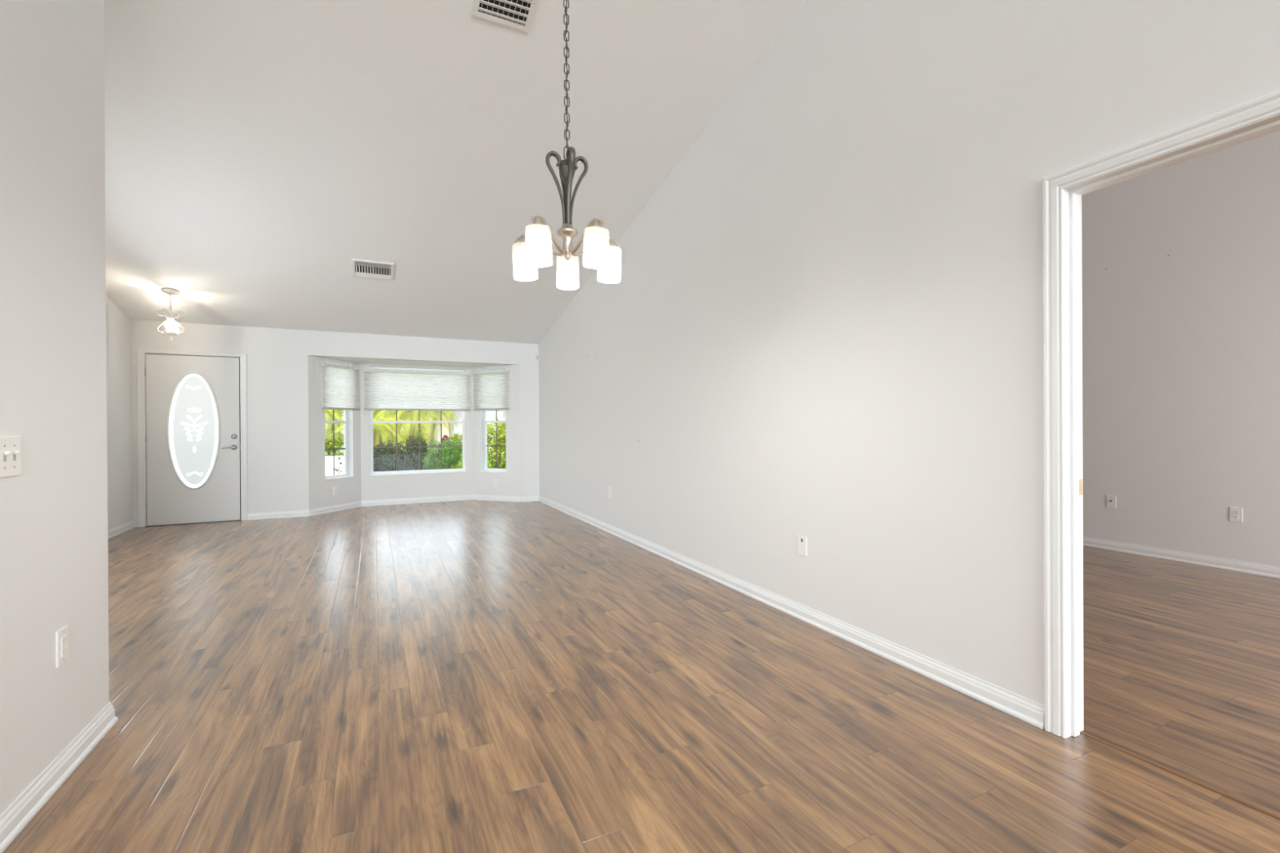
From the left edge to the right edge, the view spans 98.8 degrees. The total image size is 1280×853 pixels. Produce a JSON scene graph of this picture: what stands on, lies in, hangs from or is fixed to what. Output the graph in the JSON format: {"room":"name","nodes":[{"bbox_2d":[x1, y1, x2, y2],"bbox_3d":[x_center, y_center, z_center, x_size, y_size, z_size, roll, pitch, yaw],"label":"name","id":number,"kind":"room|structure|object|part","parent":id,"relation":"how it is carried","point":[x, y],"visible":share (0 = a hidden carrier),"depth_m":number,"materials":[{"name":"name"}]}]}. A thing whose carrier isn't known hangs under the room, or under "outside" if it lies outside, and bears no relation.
{"room":"empty living room","nodes":[
{"label":"empty living room","id":0,"kind":"room"},
{"bbox_2d":[0,0,109,815],"bbox_3d":[-1.907,-0.757,1.612,0.120,3.864,1.162,0,0,-26],"label":"wall","id":1,"kind":"structure","parent":0,"point":[54,575],"depth_m":1.79,"materials":[{"name":"white paint"}]},
{"bbox_2d":[0,435,21,477],"bbox_3d":[-1.807,0.086,1.575,0.019,0.115,0.118,0,0,-26],"label":"light switch","id":2,"kind":"object","parent":1,"relation":"attached to","point":[10,446],"visible":1,"depth_m":1.58,"materials":[{"name":"white plastic"}]},
{"bbox_2d":[0,702,118,852],"bbox_3d":[-1.838,1.132,1.655,0.020,0.084,1.182,0,0,-26],"label":"baseboard","id":3,"kind":"structure","parent":1,"relation":"attached to","point":[28,804],"depth_m":1.76,"materials":[{"name":"white paint"}]},
{"bbox_2d":[55,625,69,667],"bbox_3d":[-1.936,0.736,1.840,0.009,0.118,0.073,0,0,-26],"label":"outlet","id":4,"kind":"object","parent":1,"relation":"attached to","point":[62,653],"visible":1,"depth_m":1.83,"materials":[{"name":"white plastic"}]},
{"bbox_2d":[61,634,66,657],"bbox_3d":[-1.933,0.736,1.841,0.003,0.066,0.033,0,0,-26],"label":"socket","id":5,"kind":"object","parent":4,"relation":"attached to","point":[64,637],"depth_m":1.84,"materials":[{"name":"grey plastic"}]},
{"bbox_2d":[106,295,133,529],"bbox_3d":[-4.804,-0.636,3.930,0.100,3.645,5.776,0,0,-26],"label":"wall","id":6,"kind":"structure","parent":0,"point":[118,324],"depth_m":6.10,"materials":[{"name":"white paint"}]},
{"bbox_2d":[107,520,134,538],"bbox_3d":[-4.736,1.143,3.951,0.020,0.084,5.516,0,0,-26],"label":"baseboard","id":7,"kind":"structure","parent":6,"relation":"attached to","point":[114,531],"depth_m":6.09,"materials":[{"name":"white paint"}]},
{"bbox_2d":[307,355,360,509],"bbox_3d":[-4.292,0.119,7.640,0.140,2.113,0.877,0,0,17],"label":"wall","id":8,"kind":"structure","parent":0,"point":[320,491],"depth_m":7.41,"materials":[{"name":"white paint"}]},
{"bbox_2d":[308,501,361,515],"bbox_3d":[-4.210,1.133,7.619,0.020,0.084,0.877,0,0,17],"label":"baseboard","id":9,"kind":"structure","parent":8,"relation":"attached to","point":[357,504],"depth_m":7.57,"materials":[{"name":"white paint"}]},
{"bbox_2d":[333,486,337,495],"bbox_3d":[-4.222,0.895,7.602,0.008,0.115,0.070,0,0,17],"label":"outlet","id":10,"kind":"object","parent":8,"relation":"attached to","point":[335,489],"visible":1,"depth_m":7.59,"materials":[{"name":"white plastic"}]},
{"bbox_2d":[324,361,353,480],"bbox_3d":[-4.263,-0.077,7.690,0.137,1.627,0.476,0,0,17],"label":"window","id":11,"kind":"structure","parent":8,"relation":"in","point":[345,475],"depth_m":7.87,"materials":[{"name":"white plastic"}]},
{"bbox_3d":[-4.241,0.726,7.686,0.100,0.021,0.476,0,0,17],"label":"sill","id":12,"kind":"part","parent":11,"relation":"part of","materials":[{"name":"stone"}]},
{"bbox_2d":[321,363,360,410],"bbox_3d":[-4.177,-0.544,7.683,0.044,0.622,0.632,0,0,17],"label":"window shade","id":13,"kind":"object","parent":11,"relation":"attached to","point":[340,383],"visible":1,"depth_m":7.66,"materials":[{"name":"white fabric"}]},
{"bbox_3d":[-4.179,-0.834,7.682,0.044,0.042,0.632,0,0,17],"label":"head rail","id":14,"kind":"part","parent":13,"relation":"part of","materials":[{"name":"white plastic"}]},
{"bbox_3d":[-4.176,-0.246,7.683,0.028,0.026,0.632,0,0,17],"label":"rail","id":15,"kind":"part","parent":13,"relation":"part of","materials":[{"name":"grey plastic"}]},
{"bbox_2d":[324,409,343,442],"bbox_3d":[-9.107,0.262,15.329,2.225,2.124,2.332,0,0,22],"label":"palm tree","id":16,"kind":"object","parent":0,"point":[328,413],"visible":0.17,"depth_m":15.29,"materials":[{"name":"green plant"}]},
{"bbox_2d":[131,320,539,527],"bbox_3d":[-2.095,-0.438,8.371,8.842,3.200,0.140,0,0,-26],"label":"wall","id":17,"kind":"structure","parent":0,"point":[277,401],"depth_m":7.10,"materials":[{"name":"white paint"}]},
{"bbox_2d":[136,349,248,527],"bbox_3d":[-5.449,0.136,6.724,1.066,2.097,0.184,0,0,-26],"label":"door","id":18,"kind":"structure","parent":17,"relation":"in","point":[192,406],"depth_m":6.69,"materials":[{"name":"white paint"}]},
{"bbox_3d":[-5.441,0.049,6.688,0.538,1.450,0.026,0,0,-26],"label":"oval frame","id":19,"kind":"part","parent":18,"relation":"part of","materials":[{"name":"white glass"}]},
{"bbox_3d":[-5.448,0.049,6.704,0.410,1.322,0.001,0,0,-26],"label":"oval glass","id":20,"kind":"part","parent":18,"relation":"part of","materials":[{"name":"white glass"}]},
{"bbox_3d":[-5.104,0.260,6.820,0.150,0.066,0.055,0,0,-26],"label":"lever handle","id":21,"kind":"part","parent":18,"relation":"part of","materials":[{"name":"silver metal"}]},
{"bbox_2d":[247,509,308,519],"bbox_3d":[-4.643,1.136,7.049,0.665,0.084,0.020,0,0,-26],"label":"baseboard","id":22,"kind":"structure","parent":17,"relation":"attached to","point":[269,515],"depth_m":7.04,"materials":[{"name":"white paint"}]},
{"bbox_2d":[520,495,539,502],"bbox_3d":[-1.693,1.117,8.476,0.289,0.084,0.020,0,0,-26],"label":"baseboard","id":23,"kind":"structure","parent":17,"relation":"attached to","point":[534,498],"depth_m":8.47,"materials":[{"name":"white paint"}]},
{"bbox_2d":[535,353,538,359],"bbox_3d":[-1.596,-1.085,8.515,0.048,0.100,0.036,0,0,-26],"label":"sensor","id":24,"kind":"object","parent":17,"relation":"attached to","point":[536,354],"visible":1,"depth_m":8.50,"materials":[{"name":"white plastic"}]},
{"bbox_2d":[321,356,504,367],"bbox_3d":[-3.303,-1.044,8.227,3.000,0.200,0.652,0,0,-26],"label":"ceiling","id":25,"kind":"structure","parent":0,"point":[358,360],"depth_m":8.12,"materials":[{"name":"white paint"}]},
{"bbox_2d":[360,362,473,501],"bbox_3d":[-3.410,0.113,8.448,1.708,2.113,0.140,0,0,-26],"label":"wall","id":26,"kind":"structure","parent":0,"point":[411,486],"depth_m":8.33,"materials":[{"name":"white paint"}]},
{"bbox_2d":[360,494,472,506],"bbox_3d":[-3.369,1.127,8.378,1.592,0.084,0.020,0,0,-26],"label":"baseboard","id":27,"kind":"structure","parent":26,"relation":"attached to","point":[462,497],"depth_m":8.35,"materials":[{"name":"white paint"}]},
{"bbox_2d":[369,366,466,475],"bbox_3d":[-3.395,-0.083,8.440,1.360,1.627,0.137,0,0,-26],"label":"window","id":28,"kind":"structure","parent":26,"relation":"in","point":[371,422],"depth_m":8.45,"materials":[{"name":"white plastic"}]},
{"bbox_2d":[364,368,471,410],"bbox_3d":[-3.364,-0.547,8.360,1.507,0.608,0.044,0,0,-26],"label":"window shade","id":29,"kind":"object","parent":28,"relation":"attached to","point":[384,389],"visible":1,"depth_m":8.33,"materials":[{"name":"white fabric"}]},
{"bbox_3d":[-3.366,-0.830,8.359,1.507,0.042,0.044,0,0,-26],"label":"head rail","id":30,"kind":"part","parent":29,"relation":"part of","materials":[{"name":"white plastic"}]},
{"bbox_3d":[-3.363,-0.256,8.360,1.507,0.026,0.028,0,0,-26],"label":"rail","id":31,"kind":"part","parent":29,"relation":"part of","materials":[{"name":"grey plastic"}]},
{"bbox_3d":[-3.383,0.720,8.425,1.360,0.021,0.100,0,0,-26],"label":"sill","id":32,"kind":"part","parent":28,"relation":"part of","materials":[{"name":"stone"}]},
{"bbox_2d":[103,0,804,344],"bbox_3d":[1.042,-2.255,-0.940,11.283,2.015,19.638,0,0,-26],"label":"ceiling","id":33,"kind":"structure","parent":0,"point":[255,150],"depth_m":4.06,"materials":[{"name":"white paint"}]},
{"bbox_2d":[156,288,184,340],"bbox_3d":[-5.011,-1.191,5.854,0.188,0.539,0.188,0,0,35],"label":"pendant light","id":34,"kind":"object","parent":33,"relation":"hanging from","point":[170,291],"visible":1,"depth_m":5.84,"materials":[{"name":"white glass"}]},
{"bbox_3d":[-5.009,-0.967,5.854,0.128,0.090,0.128,0,0,-26],"label":"lamp shade","id":35,"kind":"part","parent":34,"relation":"part of","materials":[{"name":"white glass"}]},
{"bbox_2d":[165,321,176,332],"bbox_3d":[-5.010,-1.061,5.848,0.088,0.110,0.085,0,0,-26],"label":"bulb","id":36,"kind":"object","parent":34,"relation":"on","point":[170,325],"depth_m":5.84,"materials":[{"name":"white glass"}]},
{"bbox_2d":[351,258,394,280],"bbox_3d":[-2.834,-1.661,5.825,0.392,0.091,0.377,0,0,-26],"label":"ceiling vent","id":37,"kind":"object","parent":33,"relation":"in","point":[361,268],"visible":1,"depth_m":5.82,"materials":[{"name":"white metal"}]},
{"bbox_2d":[471,0,537,32],"bbox_3d":[-0.731,-2.390,3.029,0.330,0.089,0.378,0,0,-26],"label":"ceiling vent","id":38,"kind":"object","parent":33,"relation":"in","point":[513,14],"visible":1,"depth_m":3.13,"materials":[{"name":"white metal"}]},
{"bbox_2d":[511,0,622,287],"bbox_3d":[-0.329,-1.613,2.457,0.495,1.891,0.476,0,0,-7],"label":"chandelier","id":39,"kind":"object","parent":33,"relation":"hanging from","point":[534,247],"visible":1,"depth_m":2.42,"materials":[{"name":"white glass"}]},
{"bbox_3d":[-0.520,-0.752,2.476,0.105,0.135,0.105,-4,-1,11],"label":"lamp shade","id":40,"kind":"part","parent":39,"relation":"part of","materials":[{"name":"white glass"}]},
{"bbox_3d":[-0.418,-0.752,2.262,0.105,0.135,0.105,0,4,29],"label":"lamp shade","id":41,"kind":"part","parent":39,"relation":"part of","materials":[{"name":"white glass"}]},
{"bbox_3d":[-0.450,-0.815,2.463,0.246,0.109,0.019,0,0,11],"label":"arm","id":42,"kind":"part","parent":39,"relation":"part of","materials":[{"name":"silver metal"}]},
{"bbox_3d":[-0.384,-0.815,2.324,0.019,0.109,0.246,0,0,29],"label":"arm","id":43,"kind":"part","parent":39,"relation":"part of","materials":[{"name":"silver metal"}]},
{"bbox_3d":[-0.328,-1.876,2.437,0.017,1.342,0.017,0,0,-26],"label":"chain","id":44,"kind":"part","parent":39,"relation":"part of","materials":[{"name":"grey metal"}]},
{"bbox_3d":[-0.323,-0.992,2.438,0.076,0.392,0.076,0,0,-26],"label":"stem","id":45,"kind":"part","parent":39,"relation":"part of","materials":[{"name":"grey metal"}]},
{"bbox_3d":[-0.348,-0.754,2.639,0.105,0.135,0.105,0,-3,-7],"label":"lamp shade","id":46,"kind":"part","parent":39,"relation":"part of","materials":[{"name":"white glass"}]},
{"bbox_3d":[-0.232,-0.816,2.344,0.019,0.109,0.246,0,0,-43],"label":"arm","id":47,"kind":"part","parent":39,"relation":"part of","materials":[{"name":"silver metal"}]},
{"bbox_3d":[-0.204,-0.816,2.495,0.246,0.109,0.019,0,0,-25],"label":"arm","id":48,"kind":"part","parent":39,"relation":"part of","materials":[{"name":"silver metal"}]},
{"bbox_3d":[-0.183,-0.754,2.292,0.105,0.135,0.105,0,4,-43],"label":"lamp shade","id":49,"kind":"part","parent":39,"relation":"part of","materials":[{"name":"white glass"}]},
{"bbox_3d":[-0.139,-0.754,2.525,0.105,0.135,0.105,4,-2,-25],"label":"lamp shade","id":50,"kind":"part","parent":39,"relation":"part of","materials":[{"name":"white glass"}]},
{"bbox_2d":[472,364,520,496],"bbox_3d":[-2.224,0.106,8.641,0.886,2.113,0.140,0,0,21],"label":"wall","id":51,"kind":"structure","parent":0,"point":[509,482],"depth_m":8.50,"materials":[{"name":"white paint"}]},
{"bbox_2d":[480,368,506,473],"bbox_3d":[-2.287,-0.090,8.650,0.473,1.627,0.137,0,0,21],"label":"window","id":52,"kind":"structure","parent":51,"relation":"in","point":[486,421],"depth_m":8.73,"materials":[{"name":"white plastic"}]},
{"bbox_2d":[472,369,509,410],"bbox_3d":[-2.331,-0.563,8.572,0.648,0.612,0.044,0,0,21],"label":"window shade","id":53,"kind":"object","parent":52,"relation":"attached to","point":[491,388],"visible":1,"depth_m":8.56,"materials":[{"name":"white fabric"}]},
{"bbox_3d":[-2.332,-0.848,8.572,0.648,0.042,0.044,0,0,21],"label":"head rail","id":54,"kind":"part","parent":53,"relation":"part of","materials":[{"name":"white"}]},
{"bbox_3d":[-2.329,-0.270,8.573,0.648,0.026,0.028,0,0,21],"label":"rail","id":55,"kind":"part","parent":53,"relation":"part of","materials":[{"name":"grey plastic"}]},
{"bbox_3d":[-2.289,0.713,8.634,0.473,0.021,0.100,0,0,21],"label":"sill","id":56,"kind":"part","parent":52,"relation":"part of","materials":[{"name":"stone"}]},
{"bbox_2d":[493,480,497,487],"bbox_3d":[-2.256,0.889,8.577,0.070,0.115,0.008,0,0,21],"label":"outlet","id":57,"kind":"object","parent":51,"relation":"attached to","point":[495,482],"visible":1,"depth_m":8.57,"materials":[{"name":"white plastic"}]},
{"bbox_2d":[472,494,520,502],"bbox_3d":[-2.246,1.120,8.568,0.886,0.084,0.020,0,0,21],"label":"baseboard","id":58,"kind":"structure","parent":51,"relation":"attached to","point":[478,497],"depth_m":8.56,"materials":[{"name":"white paint"}]},
{"bbox_2d":[2,499,1279,852],"bbox_3d":[0.908,1.189,-0.617,11.283,0.050,20.100,0,0,-26],"label":"floor","id":59,"kind":"structure","parent":0,"point":[471,676],"depth_m":2.20,"materials":[{"name":"brown wood"}]},
{"bbox_2d":[1080,731,1279,819],"bbox_3d":[1.839,1.153,1.706,0.016,0.002,0.811,0,0,-26],"label":"threshold","id":60,"kind":"object","parent":59,"relation":"on","point":[1081,732],"visible":0.93,"depth_m":1.80,"materials":[{"name":"brown wood"}]},
{"bbox_2d":[538,0,1279,705],"bbox_3d":[2.655,-1.010,-0.094,0.100,4.326,19.518,0,0,-26],"label":"wall","id":61,"kind":"structure","parent":0,"point":[824,324],"depth_m":2.78,"materials":[{"name":"white paint"}]},
{"bbox_2d":[608,486,610,497],"bbox_3d":[-0.336,0.717,5.987,0.008,0.115,0.070,0,0,-26],"label":"outlet","id":62,"kind":"object","parent":61,"relation":"attached to","point":[609,488],"visible":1,"depth_m":5.97,"materials":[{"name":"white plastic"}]},
{"bbox_2d":[538,495,1044,728],"bbox_3d":[-0.017,1.114,5.319,0.020,0.084,7.164,0,0,-26],"label":"baseboard","id":63,"kind":"structure","parent":61,"relation":"attached to","point":[1029,711],"depth_m":2.87,"materials":[{"name":"white paint"}]},
{"bbox_2d":[797,534,807,556],"bbox_3d":[0.972,0.714,3.285,0.008,0.115,0.072,0,0,-26],"label":"outlet","id":64,"kind":"object","parent":61,"relation":"attached to","point":[802,540],"visible":1,"depth_m":3.28,"materials":[{"name":"white plastic"}]},
{"bbox_2d":[1042,89,1279,738],"bbox_3d":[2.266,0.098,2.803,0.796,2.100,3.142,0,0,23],"label":"door frame","id":65,"kind":"structure","parent":61,"relation":"attached to","point":[1063,190],"depth_m":2.04,"materials":[{"name":"white paint"}]},
{"bbox_3d":[1.657,0.229,2.067,0.038,0.060,0.002,0,0,-26],"label":"strike plate","id":66,"kind":"part","parent":65,"relation":"part of","materials":[{"name":"gold metal"}]},
{"bbox_2d":[1081,130,1279,566],"bbox_3d":[4.118,-1.029,5.558,0.100,4.326,10.618,0,0,-26],"label":"wall","id":67,"kind":"structure","parent":0,"point":[1181,349],"depth_m":4.55,"materials":[{"name":"white paint"}]},
{"bbox_2d":[1106,494,1115,508],"bbox_3d":[4.321,0.689,5.030,0.014,0.115,0.070,0,0,-26],"label":"outlet","id":68,"kind":"object","parent":67,"relation":"attached to","point":[1111,500],"visible":1,"depth_m":5.03,"materials":[{"name":"white plastic"}]},
{"bbox_2d":[1083,536,1279,578],"bbox_3d":[4.084,1.091,5.518,0.020,0.084,10.378,0,0,-26],"label":"baseboard","id":69,"kind":"structure","parent":67,"relation":"attached to","point":[1259,569],"depth_m":4.55,"materials":[{"name":"white paint"}]},
{"bbox_2d":[1229,506,1242,522],"bbox_3d":[4.676,0.690,4.302,0.008,0.115,0.070,0,0,-26],"label":"outlet","id":70,"kind":"object","parent":67,"relation":"attached to","point":[1235,513],"visible":1,"depth_m":4.30,"materials":[{"name":"white plastic"}]},
{"bbox_2d":[1232,510,1239,514],"bbox_3d":[4.673,0.671,4.301,0.003,0.029,0.033,0,0,-26],"label":"socket","id":71,"kind":"object","parent":70,"relation":"attached to","point":[1234,512],"depth_m":4.30,"materials":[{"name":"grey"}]},
{"bbox_2d":[1232,515,1239,519],"bbox_3d":[4.674,0.710,4.301,0.003,0.029,0.033,0,0,-26],"label":"socket","id":72,"kind":"object","parent":70,"relation":"attached to","point":[1234,517],"depth_m":4.30,"materials":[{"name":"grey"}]},
{"label":"outside","id":73,"kind":"structure","parent":0,"visible":0},
{"bbox_2d":[324,435,503,468],"bbox_3d":[-12.461,1.408,48.737,100.000,0.300,81.400,0,0,-26],"label":"ground","id":74,"kind":"structure","parent":73,"point":[342,450],"depth_m":26.03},
{"bbox_2d":[324,409,343,454],"bbox_3d":[-14.351,-0.038,25.279,1.478,2.858,1.546,0,0,-26],"label":"clump","id":75,"kind":"object","parent":74,"relation":"on","point":[329,445],"visible":0.2,"depth_m":25.19,"materials":[{"name":"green plant"}]},
{"bbox_2d":[326,411,343,447],"bbox_3d":[-17.329,-0.511,32.751,2.991,3.800,2.215,0,0,-26],"label":"bush","id":76,"kind":"object","parent":74,"relation":"on","point":[341,411],"visible":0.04,"depth_m":32.07,"materials":[{"name":"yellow plant"}]},
{"bbox_2d":[373,444,384,471],"bbox_3d":[-4.813,0.804,9.614,0.632,1.012,0.838,0,0,-26],"label":"shrub","id":77,"kind":"object","parent":74,"relation":"on","point":[378,462],"visible":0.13,"depth_m":9.53,"materials":[{"name":"green plant"}]},
{"bbox_2d":[373,438,395,474],"bbox_3d":[-4.904,0.757,10.520,0.650,1.077,0.818,0,0,-26],"label":"shrub","id":78,"kind":"object","parent":74,"relation":"on","point":[384,453],"visible":0.2,"depth_m":10.38,"materials":[{"name":"green plant"}]},
{"bbox_2d":[384,439,422,471],"bbox_3d":[-4.274,0.763,9.925,0.630,1.060,0.781,0,0,-26],"label":"shrub","id":79,"kind":"object","parent":74,"relation":"on","point":[407,460],"visible":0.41,"depth_m":9.75,"materials":[{"name":"green plant"}]},
{"bbox_2d":[384,425,422,446],"bbox_3d":[-14.630,-0.553,33.728,3.062,4.066,2.471,0,0,-26],"label":"bush","id":80,"kind":"object","parent":74,"relation":"on","point":[397,425],"visible":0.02,"depth_m":33.60,"materials":[{"name":"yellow plant"}]},
{"bbox_2d":[410,435,428,470],"bbox_3d":[-4.347,0.739,10.850,0.618,1.121,0.796,0,0,-26],"label":"shrub","id":81,"kind":"object","parent":74,"relation":"on","point":[423,450],"visible":0.23,"depth_m":10.69,"materials":[{"name":"green plant"}]},
{"bbox_2d":[421,439,459,472],"bbox_3d":[-3.731,0.776,10.247,0.670,1.070,0.838,0,0,-26],"label":"shrub","id":82,"kind":"object","parent":74,"relation":"on","point":[433,460],"visible":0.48,"depth_m":10.05,"materials":[{"name":"green plant"}]},
{"bbox_2d":[439,439,462,468],"bbox_3d":[-3.804,0.764,11.148,0.620,1.057,0.884,0,0,-26],"label":"shrub","id":83,"kind":"object","parent":74,"relation":"on","point":[456,451],"visible":0.15,"depth_m":11.00,"materials":[{"name":"green plant"}]},
{"bbox_2d":[451,463,462,468],"bbox_3d":[-3.191,0.982,9.745,0.580,0.655,0.581,0,0,-26],"label":"bush","id":84,"kind":"object","parent":74,"relation":"on","point":[455,465],"visible":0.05,"depth_m":9.76,"materials":[{"name":"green plant"}]},
{"bbox_2d":[428,409,505,447],"bbox_3d":[-7.663,-1.004,36.951,13.200,4.520,6.800,0,0,-26],"label":"house","id":85,"kind":"structure","parent":74,"relation":"on","point":[491,414],"depth_m":32.59,"materials":[{"name":"paint"}]},
{"bbox_3d":[-9.446,0.173,33.189,2.300,2.200,0.060,0,0,-26],"label":"garage door","id":86,"kind":"part","parent":85,"relation":"part of","materials":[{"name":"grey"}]},
{"bbox_2d":[457,443,491,468],"bbox_3d":[-3.186,0.766,10.570,0.634,1.067,0.827,0,0,-26],"label":"shrub","id":87,"kind":"object","parent":74,"relation":"on","point":[460,461],"visible":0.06,"depth_m":10.49,"materials":[{"name":"green plant"}]},
{"bbox_2d":[485,417,506,471],"bbox_3d":[-3.086,0.557,11.522,0.884,1.512,0.912,0,0,-26],"label":"bush","id":88,"kind":"object","parent":74,"relation":"on","point":[491,430],"visible":0.34,"depth_m":11.33,"materials":[{"name":"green plant"}]},
{"bbox_3d":[-7.703,1.285,19.212,3.550,0.012,16.700,0,0,-26],"label":"garden bed","id":89,"kind":"object","parent":74,"relation":"on","visible":0},
{"bbox_2d":[328,417,410,447],"bbox_3d":[-6.192,0.555,12.883,1.507,1.532,1.601,0,0,7],"label":"palm tree","id":90,"kind":"object","parent":89,"relation":"on","point":[377,433],"visible":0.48,"depth_m":12.68,"materials":[{"name":"green plant"}]},
{"bbox_2d":[373,410,400,448],"bbox_3d":[-11.207,-0.077,23.921,1.600,3.084,1.608,0,0,-26],"label":"clump","id":91,"kind":"object","parent":89,"relation":"on","point":[377,411],"visible":0.03,"depth_m":23.75,"materials":[{"name":"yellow plant"}]},
{"bbox_2d":[373,410,421,444],"bbox_3d":[-9.404,0.130,20.716,2.635,2.359,2.661,0,0,-26],"label":"palm tree","id":92,"kind":"object","parent":89,"relation":"on","point":[375,412],"visible":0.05,"depth_m":20.18,"materials":[{"name":"green plant"}]},
{"bbox_2d":[373,410,453,451],"bbox_3d":[-6.535,0.285,15.503,2.025,2.037,1.936,0,0,-43],"label":"palm tree","id":93,"kind":"object","parent":89,"relation":"on","point":[412,415],"visible":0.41,"depth_m":15.29,"materials":[{"name":"green plant"}]},
{"bbox_2d":[401,418,431,449],"bbox_3d":[-10.475,0.011,25.608,1.584,3.108,1.612,0,0,-26],"label":"clump","id":94,"kind":"object","parent":89,"relation":"on","point":[421,436],"visible":0.08,"depth_m":25.32,"materials":[{"name":"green plant"}]},
{"bbox_2d":[394,410,462,452],"bbox_3d":[-6.843,0.184,18.236,2.442,2.236,2.425,0,0,-26],"label":"palm tree","id":95,"kind":"object","parent":89,"relation":"on","point":[445,413],"visible":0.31,"depth_m":17.91,"materials":[{"name":"green plant"}]},
{"bbox_2d":[441,434,450,444],"bbox_3d":[-8.227,0.822,23.230,0.500,0.992,0.530,0,0,-26],"label":"shrub","id":96,"kind":"object","parent":89,"relation":"on","point":[445,437],"visible":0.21,"depth_m":23.16,"materials":[{"name":"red plant"}]},
{"bbox_2d":[448,432,462,447],"bbox_3d":[-6.454,0.755,19.770,1.018,1.097,1.042,0,0,-26],"label":"bush","id":97,"kind":"object","parent":89,"relation":"on","point":[454,436],"visible":0.15,"depth_m":19.53,"materials":[{"name":"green plant"}]},
{"bbox_2d":[489,423,506,467],"bbox_3d":[-2.982,0.595,12.556,0.845,1.424,0.862,0,0,-26],"label":"bush","id":98,"kind":"object","parent":89,"relation":"on","point":[499,454],"visible":0.06,"depth_m":12.40,"materials":[{"name":"green plant"}]},
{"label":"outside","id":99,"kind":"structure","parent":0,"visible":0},
{"bbox_2d":[324,456,343,475],"bbox_3d":[-9.631,1.294,15.447,2.900,0.030,17.800,0,0,-26],"label":"front walk","id":100,"kind":"structure","parent":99,"point":[328,462],"depth_m":17.87,"materials":[{"name":"concrete"}]},
{"bbox_2d":[330,442,343,474],"bbox_3d":[-5.595,0.799,10.168,0.257,0.999,0.204,0,0,-26],"label":"sprig","id":101,"kind":"object","parent":100,"relation":"on","point":[341,443],"visible":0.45,"depth_m":10.18,"materials":[{"name":"green plant"}]}
]}

